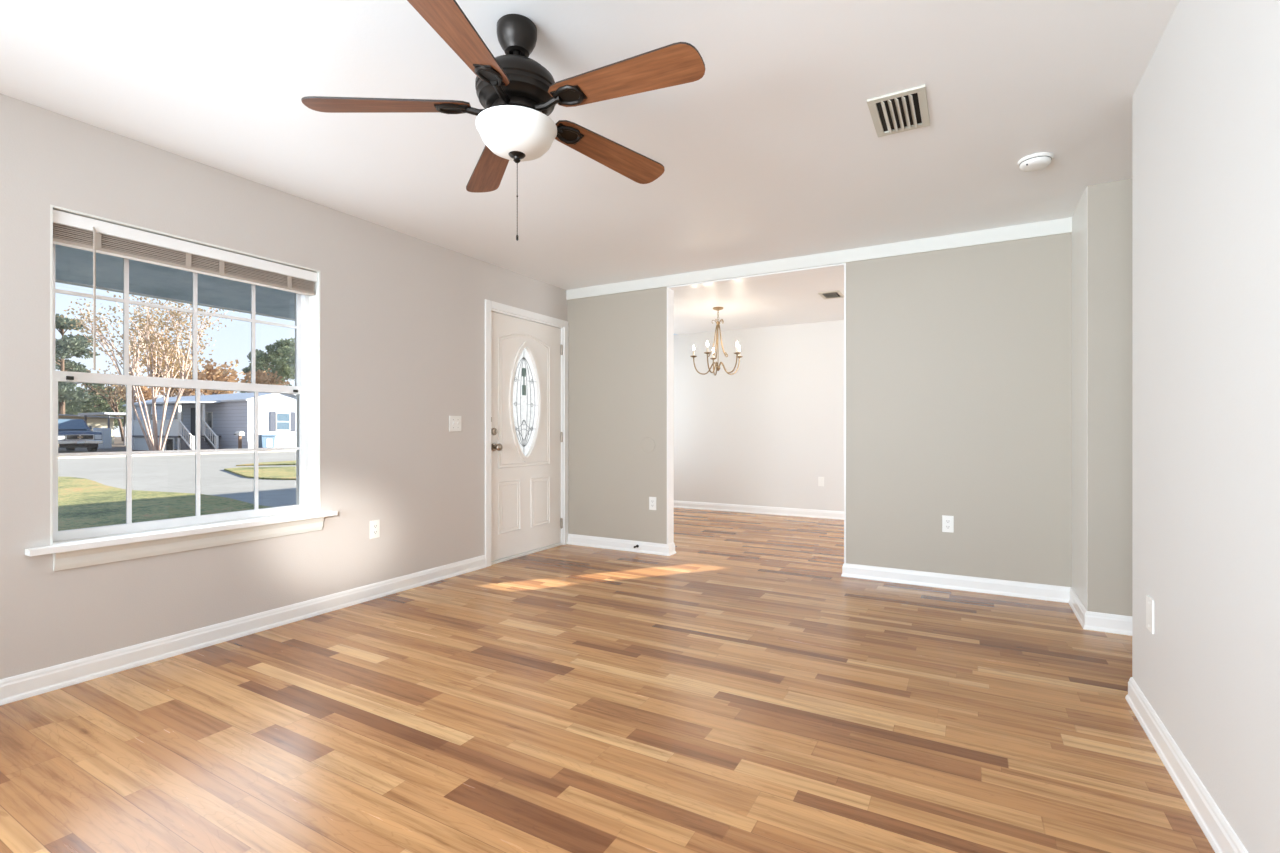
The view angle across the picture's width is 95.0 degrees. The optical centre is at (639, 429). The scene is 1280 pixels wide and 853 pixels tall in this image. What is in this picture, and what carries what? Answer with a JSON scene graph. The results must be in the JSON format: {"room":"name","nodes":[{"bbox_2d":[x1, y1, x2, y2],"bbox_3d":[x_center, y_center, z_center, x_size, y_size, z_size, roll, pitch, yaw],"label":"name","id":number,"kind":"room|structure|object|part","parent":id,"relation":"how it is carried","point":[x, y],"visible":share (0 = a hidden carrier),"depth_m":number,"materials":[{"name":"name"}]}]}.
{"room":"empty living room","nodes":[
{"label":"empty living room","id":0,"kind":"room"},
{"bbox_2d":[0,93,566,678],"bbox_3d":[-2.497,-0.125,2.652,0.200,2.440,6.980,0,0,29],"label":"wall","id":1,"kind":"structure","parent":0,"point":[403,315],"depth_m":3.22,"materials":[{"name":"beige paint"}]},
{"bbox_2d":[25,204,337,570],"bbox_3d":[-2.256,-0.177,3.013,0.255,1.545,1.325,0,0,29],"label":"window","id":2,"kind":"structure","parent":1,"relation":"in","point":[73,548],"depth_m":3.04,"materials":[{"name":"white paint"}]},
{"bbox_3d":[-2.329,-0.566,3.058,0.025,0.702,1.120,0,0,29],"label":"sash","id":3,"kind":"part","parent":2,"relation":"part of","materials":[{"name":"glass"}]},
{"bbox_3d":[-2.303,0.113,3.043,0.025,0.746,1.120,0,0,29],"label":"sash","id":4,"kind":"part","parent":2,"relation":"part of","materials":[{"name":"plastic"}]},
{"bbox_3d":[-2.327,-0.214,3.056,0.090,1.455,1.164,0,0,29],"label":"frame","id":5,"kind":"part","parent":2,"relation":"part of","materials":[{"name":"plastic"}]},
{"bbox_3d":[-2.219,0.499,2.992,0.170,0.025,1.325,0,0,29],"label":"sill","id":6,"kind":"part","parent":2,"relation":"part of","materials":[{"name":"white wood"}]},
{"bbox_2d":[53,209,316,369],"bbox_3d":[-2.233,-0.601,3.004,0.078,0.672,1.160,0,0,29],"label":"window blind","id":7,"kind":"object","parent":2,"relation":"attached to","point":[69,230],"visible":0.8,"depth_m":2.84,"materials":[{"name":"white plastic"}]},
{"bbox_3d":[-2.243,-0.813,3.009,0.052,0.016,1.148,0,0,29],"label":"rail","id":8,"kind":"part","parent":7,"relation":"part of","materials":[{"name":"white plastic"}]},
{"bbox_2d":[0,555,485,705],"bbox_3d":[-2.642,1.046,2.168,0.019,0.098,5.755,0,0,29],"label":"baseboard","id":9,"kind":"structure","parent":1,"relation":"attached to","point":[33,683],"depth_m":2.95,"materials":[{"name":"white wood"}]},
{"bbox_2d":[370,520,379,538],"bbox_3d":[-1.724,0.646,3.813,0.009,0.115,0.070,0,0,29],"label":"wall outlet","id":10,"kind":"object","parent":1,"relation":"attached to","point":[374,525],"visible":1,"depth_m":3.81,"materials":[{"name":"white plastic"}]},
{"bbox_2d":[449,416,460,430],"bbox_3d":[-1.384,-0.048,4.409,0.020,0.118,0.116,0,0,29],"label":"light switch","id":11,"kind":"object","parent":1,"relation":"attached to","point":[454,421],"visible":1,"depth_m":4.40,"materials":[{"name":"white plastic"}]},
{"bbox_2d":[485,299,567,566],"bbox_3d":[-1.034,0.026,5.198,0.257,2.138,1.103,0,0,29],"label":"door","id":12,"kind":"structure","parent":1,"relation":"in","point":[526,477],"depth_m":5.13,"materials":[{"name":"white paint"}]},
{"bbox_3d":[-1.164,0.140,4.782,0.075,0.066,0.066,0,0,29],"label":"knob","id":13,"kind":"part","parent":12,"relation":"part of","materials":[{"name":"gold metal"}]},
{"bbox_3d":[-1.020,-0.425,5.151,0.006,0.240,0.048,0,0,29],"label":"tinted glass","id":14,"kind":"part","parent":12,"relation":"part of","materials":[{"name":"grey glass"}]},
{"bbox_3d":[-1.005,0.008,5.142,0.016,1.712,0.685,0,0,29],"label":"panel moulding","id":15,"kind":"part","parent":12,"relation":"part of","materials":[{"name":"paint"}]},
{"bbox_3d":[-1.024,-0.245,5.153,0.004,0.979,0.374,0,0,29],"label":"leaded glass","id":16,"kind":"part","parent":12,"relation":"part of","materials":[{"name":"clear glass"}]},
{"bbox_3d":[-0.999,-0.245,5.139,0.020,1.058,0.430,0,0,29],"label":"lite frame","id":17,"kind":"part","parent":12,"relation":"part of","materials":[{"name":"glass"}]},
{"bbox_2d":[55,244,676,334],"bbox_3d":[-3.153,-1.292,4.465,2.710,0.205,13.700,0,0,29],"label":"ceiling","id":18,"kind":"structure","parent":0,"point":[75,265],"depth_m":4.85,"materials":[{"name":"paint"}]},
{"bbox_2d":[55,279,294,320],"bbox_3d":[-4.365,-1.242,5.146,0.070,0.125,13.700,0,0,29],"label":"trim","id":19,"kind":"structure","parent":18,"relation":"attached to","point":[56,280],"depth_m":5.27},
{"bbox_2d":[0,0,1179,334],"bbox_3d":[0.677,-1.380,2.584,8.150,0.070,10.070,0,0,29],"label":"ceiling","id":20,"kind":"structure","parent":0,"point":[776,152],"depth_m":2.48,"materials":[{"name":"paint"}]},
{"bbox_2d":[301,0,704,240],"bbox_3d":[-0.420,-0.988,1.903,1.278,0.714,1.222,0,0,11],"label":"ceiling fan","id":21,"kind":"object","parent":20,"relation":"hanging from","point":[518,95],"visible":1,"depth_m":1.86,"materials":[{"name":"brown wood"}]},
{"bbox_3d":[-0.814,-1.053,1.902,0.515,0.006,0.140,-3,12,-7],"label":"fan blade","id":22,"kind":"part","parent":21,"relation":"part of","materials":[{"name":"brown wood"}]},
{"bbox_3d":[-0.485,-1.053,1.555,0.140,0.006,0.515,12,5,10],"label":"fan blade","id":23,"kind":"part","parent":21,"relation":"part of","materials":[{"name":"brown wood"}]},
{"bbox_3d":[-0.586,-1.053,2.323,0.140,0.006,0.515,-13,2,-25],"label":"fan blade","id":24,"kind":"part","parent":21,"relation":"part of","materials":[{"name":"brown wood"}]},
{"bbox_3d":[-0.410,-0.965,1.955,0.266,0.096,0.266,0,0,29],"label":"lamp shade","id":25,"kind":"part","parent":21,"relation":"part of","materials":[{"name":"white glass"}]},
{"bbox_3d":[-0.409,-0.763,1.955,0.008,0.264,0.008,0,0,29],"label":"pull chain","id":26,"kind":"part","parent":21,"relation":"part of","materials":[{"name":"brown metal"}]},
{"bbox_3d":[-0.115,-1.053,2.235,0.515,0.006,0.140,5,-15,-43],"label":"fan blade","id":27,"kind":"part","parent":21,"relation":"part of","materials":[{"name":"brown wood"}]},
{"bbox_3d":[-0.053,-1.053,1.761,0.515,0.006,0.140,4,-10,29],"label":"fan blade","id":28,"kind":"part","parent":21,"relation":"part of","materials":[{"name":"brown wood"}]},
{"bbox_2d":[690,307,742,375],"bbox_3d":[0.846,-0.979,6.438,0.593,0.732,0.575,0,0,29],"label":"chandelier","id":29,"kind":"object","parent":20,"relation":"hanging from","point":[717,364],"visible":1,"depth_m":6.45,"materials":[{"name":"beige metal"}]},
{"bbox_3d":[0.721,-0.712,6.490,0.272,0.197,0.014,0,0,14],"label":"arm","id":30,"kind":"part","parent":29,"relation":"part of","materials":[{"name":"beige metal"}]},
{"bbox_3d":[0.784,-0.712,6.334,0.014,0.197,0.271,0,0,32],"label":"arm","id":31,"kind":"part","parent":29,"relation":"part of","materials":[{"name":"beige metal"}]},
{"bbox_3d":[0.952,-0.712,6.346,0.014,0.197,0.271,0,0,-40],"label":"arm","id":32,"kind":"part","parent":29,"relation":"part of","materials":[{"name":"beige metal"}]},
{"bbox_3d":[0.993,-0.712,6.509,0.272,0.197,0.014,0,0,-22],"label":"arm","id":33,"kind":"part","parent":29,"relation":"part of","materials":[{"name":"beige metal"}]},
{"bbox_2d":[818,290,843,298],"bbox_3d":[1.904,-1.336,5.823,0.200,0.018,0.300,0,0,29],"label":"ceiling vent","id":34,"kind":"object","parent":20,"relation":"in","point":[831,294],"visible":0.93,"depth_m":5.81,"materials":[{"name":"metal"}]},
{"bbox_2d":[867,85,929,136],"bbox_3d":[1.099,-1.336,2.480,0.215,0.018,0.335,0,0,29],"label":"ceiling vent","id":35,"kind":"object","parent":20,"relation":"in","point":[905,110],"visible":1,"depth_m":2.46,"materials":[{"name":"metal"}]},
{"bbox_2d":[1018,152,1052,171],"bbox_3d":[1.964,-1.324,2.911,0.148,0.042,0.148,0,0,29],"label":"smoke detector","id":36,"kind":"object","parent":20,"relation":"attached to","point":[1037,161],"visible":1,"depth_m":2.88,"materials":[{"name":"white plastic"}]},
{"bbox_2d":[0,508,1214,852],"bbox_3d":[0.677,1.155,2.584,8.150,0.120,10.070,0,0,29],"label":"floor","id":37,"kind":"structure","parent":0,"point":[731,691],"depth_m":2.18,"materials":[{"name":"brown wood"}]},
{"bbox_2d":[674,320,843,510],"bbox_3d":[3.119,-0.125,6.884,7.900,2.440,0.120,0,0,29],"label":"wall","id":38,"kind":"structure","parent":0,"point":[764,433],"depth_m":7.67,"materials":[{"name":"beige paint"}]},
{"bbox_2d":[674,500,843,519],"bbox_3d":[3.085,1.046,6.824,7.900,0.098,0.019,0,0,29],"label":"baseboard","id":39,"kind":"structure","parent":38,"relation":"attached to","point":[812,513],"depth_m":7.66,"materials":[{"name":"white wood"}]},
{"bbox_2d":[818,477,823,485],"bbox_3d":[2.254,0.643,7.297,0.070,0.115,0.007,0,0,29],"label":"blank wall plate","id":40,"kind":"object","parent":38,"relation":"attached to","point":[820,479],"visible":1,"depth_m":7.29,"materials":[{"name":"white plastic"}]},
{"bbox_2d":[514,233,1071,586],"bbox_3d":[0.564,-0.125,4.993,5.295,2.440,0.100,0,0,29],"label":"wall","id":41,"kind":"structure","parent":0,"point":[959,360],"depth_m":4.13,"materials":[{"name":"beige paint"}]},
{"bbox_2d":[567,534,668,555],"bbox_3d":[-0.223,1.046,5.367,1.106,0.098,0.019,0,0,29],"label":"baseboard","id":42,"kind":"structure","parent":41,"relation":"attached to","point":[573,539],"depth_m":5.34,"materials":[{"name":"white wood"}]},
{"bbox_2d":[649,497,655,509],"bbox_3d":[0.112,0.650,5.184,0.070,0.115,0.009,0,0,29],"label":"wall outlet","id":43,"kind":"object","parent":41,"relation":"attached to","point":[652,500],"visible":1,"depth_m":5.18,"materials":[{"name":"white plastic"}]},
{"bbox_2d":[668,542,675,555],"bbox_3d":[0.280,1.046,5.153,0.019,0.098,0.138,0,0,29],"label":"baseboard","id":44,"kind":"object","parent":41,"relation":"attached to","point":[672,551],"visible":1,"depth_m":5.15,"materials":[{"name":"white wood"}]},
{"bbox_2d":[667,263,845,563],"bbox_3d":[0.914,-0.077,4.797,1.497,2.345,0.112,0,0,29],"label":"trim","id":45,"kind":"structure","parent":41,"relation":"attached to","point":[670,290],"depth_m":5.11,"materials":[{"name":"white wood"}]},
{"bbox_2d":[566,217,1071,299],"bbox_3d":[1.014,-1.298,4.675,3.942,0.093,0.014,0,0,29],"label":"trim","id":46,"kind":"structure","parent":41,"relation":"attached to","point":[1058,226],"depth_m":4.38,"materials":[{"name":"white paint"}]},
{"bbox_2d":[942,515,953,532],"bbox_3d":[2.129,0.650,4.052,0.070,0.115,0.009,0,0,29],"label":"wall outlet","id":47,"kind":"object","parent":41,"relation":"attached to","point":[947,521],"visible":1,"depth_m":4.05,"materials":[{"name":"white plastic"}]},
{"bbox_2d":[841,563,1070,602],"bbox_3d":[2.121,1.046,4.051,1.401,0.098,0.019,0,0,29],"label":"baseboard","id":48,"kind":"structure","parent":41,"relation":"attached to","point":[921,578],"depth_m":4.01,"materials":[{"name":"white wood"}]},
{"bbox_2d":[1072,187,1086,609],"bbox_3d":[2.605,-0.125,3.470,0.012,2.440,0.558,0,0,29],"label":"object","id":49,"kind":"structure","parent":41,"relation":"attached to","point":[1079,218],"depth_m":3.42,"materials":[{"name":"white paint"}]},
{"bbox_2d":[1087,179,1131,615],"bbox_3d":[3.684,-0.125,2.611,2.731,2.440,0.120,0,0,29],"label":"wall","id":50,"kind":"structure","parent":0,"point":[1109,204],"depth_m":3.18,"materials":[{"name":"beige paint"}]},
{"bbox_2d":[1068,587,1086,627],"bbox_3d":[2.587,1.046,3.468,0.019,0.098,0.579,0,0,29],"label":"baseboard","id":51,"kind":"structure","parent":50,"relation":"attached to","point":[1079,610],"depth_m":3.44,"materials":[{"name":"white wood"}]},
{"bbox_2d":[1083,611,1131,635],"bbox_3d":[3.641,1.046,2.555,2.752,0.098,0.019,0,0,29],"label":"baseboard","id":52,"kind":"structure","parent":50,"relation":"attached to","point":[1095,621],"depth_m":3.17,"materials":[{"name":"white wood"}]},
{"bbox_2d":[1132,0,1279,852],"bbox_3d":[0.709,-0.125,-0.034,0.120,2.440,5.434,0,0,29],"label":"wall","id":53,"kind":"structure","parent":0,"point":[1206,102],"depth_m":1.60,"materials":[{"name":"grey paint"}]},
{"bbox_2d":[1146,595,1153,633],"bbox_3d":[1.847,0.667,2.123,0.007,0.120,0.085,0,0,29],"label":"blank wall plate","id":54,"kind":"object","parent":53,"relation":"attached to","point":[1149,601],"visible":1,"depth_m":2.11,"materials":[{"name":"white plastic"}]},
{"bbox_2d":[1125,677,1247,852],"bbox_3d":[0.682,1.046,0.060,0.019,0.098,5.333,0,0,29],"label":"baseboard","id":55,"kind":"structure","parent":53,"relation":"attached to","point":[1221,836],"depth_m":1.75,"materials":[{"name":"white wood"}]},
{"label":"outside","id":56,"kind":"structure","parent":0,"visible":0},
{"bbox_2d":[58,437,177,452],"bbox_3d":[-87.024,1.475,48.856,116.400,0.040,120.000,0,0,29],"label":"yard","id":57,"kind":"structure","parent":56,"point":[118,446],"depth_m":43.73,"materials":[{"name":"green plant"}]},
{"bbox_2d":[55,313,103,413],"bbox_3d":[-64.983,-5.763,65.803,8.119,14.525,6.811,0,0,29],"label":"evergreen tree","id":58,"kind":"object","parent":57,"relation":"on","point":[66,346],"visible":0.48,"depth_m":65.58,"materials":[{"name":"green plant"}]},
{"bbox_2d":[58,419,102,451],"bbox_3d":[-39.207,0.374,39.745,6.345,2.242,2.552,0,0,29],"label":"pickup truck","id":59,"kind":"object","parent":57,"relation":"on","point":[72,433],"visible":0.53,"depth_m":38.75,"materials":[{"name":"blue paint"}]},
{"bbox_2d":[65,434,93,439],"bbox_3d":[-36.569,0.468,38.264,0.099,0.354,1.438,0,0,29],"label":"grille","id":60,"kind":"object","parent":59,"relation":"attached to","point":[67,436],"depth_m":38.23,"materials":[{"name":"beige metal"}]},
{"bbox_2d":[58,414,123,444],"bbox_3d":[-60.876,-0.195,58.776,8.400,3.380,11.600,0,0,29],"label":"carport","id":61,"kind":"object","parent":57,"relation":"on","point":[94,421],"visible":0.1,"depth_m":60.52,"materials":[{"name":"white metal"}]},
{"bbox_3d":[-61.137,-1.485,58.923,7.000,0.560,10.600,0,0,29],"label":"gable panel","id":62,"kind":"part","parent":61,"relation":"part of","materials":[{"name":"beige metal"}]},
{"bbox_2d":[58,385,125,428],"bbox_3d":[-73.381,-2.288,78.269,9.762,7.582,9.178,0,0,29],"label":"evergreen tree","id":63,"kind":"object","parent":57,"relation":"on","point":[97,405],"visible":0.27,"depth_m":76.71,"materials":[{"name":"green plant"}]},
{"bbox_2d":[78,412,125,444],"bbox_3d":[-47.312,-0.015,52.990,5.600,3.020,3.600,0,0,29],"label":"carport","id":64,"kind":"object","parent":57,"relation":"on","point":[108,414],"visible":0.44,"depth_m":51.82,"materials":[{"name":"grey metal"}]},
{"bbox_3d":[-48.719,0.070,55.386,0.139,2.850,0.139,0,0,-38],"label":"post","id":65,"kind":"part","parent":64,"relation":"part of","materials":[{"name":"white metal"}]},
{"bbox_2d":[93,428,111,448],"bbox_3d":[-42.319,0.670,46.115,0.530,1.650,1.000,0,0,29],"label":"storage cabinet","id":66,"kind":"object","parent":57,"relation":"on","point":[106,432],"visible":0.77,"depth_m":46.09,"materials":[{"name":"white"}]},
{"bbox_3d":[-42.216,0.655,45.788,0.030,1.480,0.450,0,0,29],"label":"door","id":67,"kind":"part","parent":66,"relation":"part of","materials":[{"name":"white wood"}]},
{"bbox_3d":[-41.986,0.655,46.198,0.030,1.480,0.450,0,0,29],"label":"door","id":68,"kind":"part","parent":66,"relation":"part of","materials":[{"name":"white wood"}]},
{"bbox_2d":[85,388,125,426],"bbox_3d":[-90.071,-2.854,99.945,8.875,8.713,9.170,0,0,29],"label":"evergreen tree","id":69,"kind":"object","parent":57,"relation":"on","point":[124,401],"visible":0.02,"depth_m":100.15,"materials":[{"name":"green plant"}]},
{"bbox_2d":[80,368,143,440],"bbox_3d":[-68.096,-3.556,75.456,7.444,10.165,7.605,0,0,29],"label":"autumn tree","id":70,"kind":"object","parent":57,"relation":"on","point":[114,405],"visible":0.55,"depth_m":75.08,"materials":[{"name":"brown plant"}]},
{"bbox_2d":[114,374,165,403],"bbox_3d":[-77.547,-3.619,91.170,6.534,10.283,6.141,0,0,29],"label":"autumn tree","id":71,"kind":"object","parent":57,"relation":"on","point":[147,393],"visible":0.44,"depth_m":89.95,"materials":[{"name":"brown plant"}]},
{"bbox_2d":[56,291,233,450],"bbox_3d":[-30.853,-3.776,36.893,8.957,10.589,6.696,0,0,12],"label":"crape myrtle","id":72,"kind":"object","parent":57,"relation":"on","point":[153,444],"visible":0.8,"depth_m":36.54,"materials":[{"name":"orange plant"}]},
{"bbox_2d":[144,341,203,396],"bbox_3d":[-63.349,-5.627,79.530,7.640,14.324,7.592,0,0,29],"label":"autumn tree","id":73,"kind":"object","parent":57,"relation":"on","point":[171,394],"visible":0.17,"depth_m":79.03,"materials":[{"name":"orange plant"}]},
{"bbox_2d":[130,336,250,395],"bbox_3d":[-52.328,-4.670,68.472,7.824,12.457,11.436,0,0,29],"label":"autumn tree","id":74,"kind":"object","parent":57,"relation":"on","point":[199,360],"visible":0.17,"depth_m":65.58,"materials":[{"name":"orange plant"}]},
{"bbox_2d":[174,358,241,395],"bbox_3d":[-41.833,-2.816,57.232,5.007,8.683,5.758,0,0,-14],"label":"autumn tree","id":75,"kind":"object","parent":57,"relation":"on","point":[210,375],"visible":0.45,"depth_m":57.78,"materials":[{"name":"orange plant"}]},
{"bbox_2d":[123,392,295,449],"bbox_3d":[-34.258,-0.675,45.609,19.000,4.340,8.100,0,0,29],"label":"home","id":76,"kind":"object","parent":57,"relation":"on","point":[221,415],"visible":0.75,"depth_m":41.64,"materials":[{"name":"white"}]},
{"bbox_3d":[-37.058,-0.170,42.910,0.160,3.330,0.150,0,0,29],"label":"post","id":77,"kind":"part","parent":76,"relation":"part of","materials":[{"name":"white wood"}]},
{"bbox_3d":[-34.948,-0.170,41.725,0.160,3.330,0.150,0,0,29],"label":"post","id":78,"kind":"part","parent":76,"relation":"part of","materials":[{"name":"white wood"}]},
{"bbox_3d":[-34.413,1.010,41.453,6.000,0.970,0.040,0,0,29],"label":"skirt panel","id":79,"kind":"part","parent":76,"relation":"part of","materials":[{"name":"white wood"}]},
{"bbox_3d":[-34.093,-0.115,41.205,6.600,1.020,0.040,0,0,29],"label":"railing panel","id":80,"kind":"part","parent":76,"relation":"part of","materials":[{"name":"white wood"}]},
{"bbox_3d":[-31.094,-0.170,39.561,0.160,3.330,0.150,0,0,29],"label":"post","id":81,"kind":"part","parent":76,"relation":"part of","materials":[{"name":"white wood"}]},
{"bbox_3d":[-30.244,0.417,39.055,1.862,2.156,0.140,0,0,29],"label":"stair railing","id":82,"kind":"part","parent":76,"relation":"part of","materials":[{"name":"white wood"}]},
{"bbox_3d":[-33.116,-0.630,43.558,1.000,2.050,0.060,0,0,29],"label":"entry door","id":83,"kind":"part","parent":76,"relation":"part of","materials":[{"name":"wood"}]},
{"bbox_3d":[-30.399,-0.170,40.799,0.160,3.330,0.150,0,0,29],"label":"post","id":84,"kind":"part","parent":76,"relation":"part of","materials":[{"name":"white wood"}]},
{"bbox_3d":[-31.433,-0.705,42.573,1.180,1.080,0.020,0,0,29],"label":"pane","id":85,"kind":"part","parent":76,"relation":"part of","materials":[{"name":"grey glass"}]},
{"bbox_3d":[-29.544,0.417,40.302,1.862,2.156,0.140,0,0,29],"label":"stair railing","id":86,"kind":"part","parent":76,"relation":"part of","materials":[{"name":"white wood"}]},
{"bbox_3d":[-25.586,1.155,42.243,0.060,0.680,4.980,0,0,29],"label":"skirting","id":87,"kind":"part","parent":76,"relation":"part of","materials":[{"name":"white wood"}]},
{"bbox_2d":[270,411,275,430],"bbox_3d":[-25.999,-0.605,41.477,0.050,1.400,0.380,0,0,29],"label":"shutter","id":88,"kind":"object","parent":76,"relation":"hanging from","point":[272,413],"depth_m":41.50,"materials":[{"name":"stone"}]},
{"bbox_3d":[-25.612,-0.605,42.074,0.020,1.180,0.880,0,0,29],"label":"pane","id":89,"kind":"part","parent":76,"relation":"part of","materials":[{"name":"blue glass"}]},
{"bbox_2d":[290,412,295,430],"bbox_3d":[-25.304,-0.605,42.715,0.050,1.400,0.380,0,0,29],"label":"shutter","id":90,"kind":"object","parent":76,"relation":"hanging from","point":[292,414],"depth_m":42.70,"materials":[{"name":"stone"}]},
{"bbox_2d":[189,364,235,394],"bbox_3d":[-81.282,-5.659,112.813,10.465,14.361,8.913,0,0,29],"label":"autumn tree","id":91,"kind":"object","parent":57,"relation":"on","point":[218,364],"visible":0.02,"depth_m":112.65,"materials":[{"name":"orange plant"}]},
{"bbox_2d":[234,431,244,448],"bbox_3d":[-26.807,0.785,39.113,0.560,1.420,0.480,0,0,29],"label":"mailbox","id":92,"kind":"object","parent":57,"relation":"on","point":[239,434],"visible":0.92,"depth_m":39.13,"materials":[{"name":"white wood"}]},
{"bbox_3d":[-26.758,0.935,39.200,0.140,1.120,0.160,0,0,29],"label":"post","id":93,"kind":"part","parent":92,"relation":"part of","materials":[{"name":"wood"}]},
{"bbox_2d":[242,349,271,382],"bbox_3d":[-59.183,-5.538,91.565,7.306,14.075,7.412,0,0,29],"label":"evergreen tree","id":94,"kind":"object","parent":57,"relation":"on","point":[246,369],"visible":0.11,"depth_m":90.81,"materials":[{"name":"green plant"}]},
{"bbox_2d":[240,368,289,392],"bbox_3d":[-42.166,-2.862,67.540,6.839,8.778,6.034,0,0,29],"label":"autumn tree","id":95,"kind":"object","parent":57,"relation":"on","point":[262,379],"visible":0.37,"depth_m":66.23,"materials":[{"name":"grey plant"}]},
{"bbox_2d":[258,435,275,447],"bbox_3d":[-25.325,0.910,39.610,0.920,1.170,0.960,0,0,29],"label":"trash bin","id":96,"kind":"object","parent":57,"relation":"on","point":[264,441],"visible":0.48,"depth_m":39.31,"materials":[{"name":"plastic"}]},
{"bbox_2d":[240,337,294,392],"bbox_3d":[-48.755,-5.586,79.023,8.041,14.171,7.645,0,0,29],"label":"evergreen tree","id":97,"kind":"object","parent":57,"relation":"on","point":[278,363],"visible":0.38,"depth_m":78.93,"materials":[{"name":"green plant"}]},
{"bbox_2d":[277,346,294,372],"bbox_3d":[-37.922,-3.982,67.495,8.843,10.966,7.534,0,0,45],"label":"evergreen tree","id":98,"kind":"object","parent":57,"relation":"on","point":[283,352],"visible":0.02,"depth_m":65.55,"materials":[{"name":"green plant"}]},
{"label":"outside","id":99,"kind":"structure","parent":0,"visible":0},
{"bbox_2d":[58,451,295,506],"bbox_3d":[-33.808,1.645,41.916,220.000,0.300,220.000,0,0,29],"label":"pavement","id":100,"kind":"structure","parent":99,"point":[165,473],"depth_m":19.25,"materials":[{"name":"concrete"}]},
{"bbox_2d":[58,477,269,530],"bbox_3d":[-17.389,1.470,3.549,21.200,0.050,25.164,0,0,29],"label":"lawn","id":101,"kind":"structure","parent":100,"relation":"on","point":[82,502],"depth_m":11.21,"materials":[{"name":"green plant"}]},
{"bbox_2d":[58,450,295,458],"bbox_3d":[-36.100,1.435,20.267,0.400,0.120,120.000,0,0,29],"label":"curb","id":102,"kind":"structure","parent":100,"relation":"on","point":[273,450],"depth_m":34.64,"materials":[{"name":"concrete"}]},
{"bbox_2d":[224,466,295,479],"bbox_3d":[-4.788,1.470,27.852,13.620,0.050,24.116,0,0,29],"label":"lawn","id":103,"kind":"structure","parent":100,"relation":"on","point":[271,473],"depth_m":19.92,"materials":[{"name":"plant"}]},
{"bbox_2d":[236,460,295,465],"bbox_3d":[-11.619,1.470,33.436,5.000,0.050,21.065,0,0,29],"label":"grass verge","id":104,"kind":"structure","parent":100,"relation":"on","point":[278,462],"depth_m":25.28,"materials":[{"name":"green plant"}]}
]}

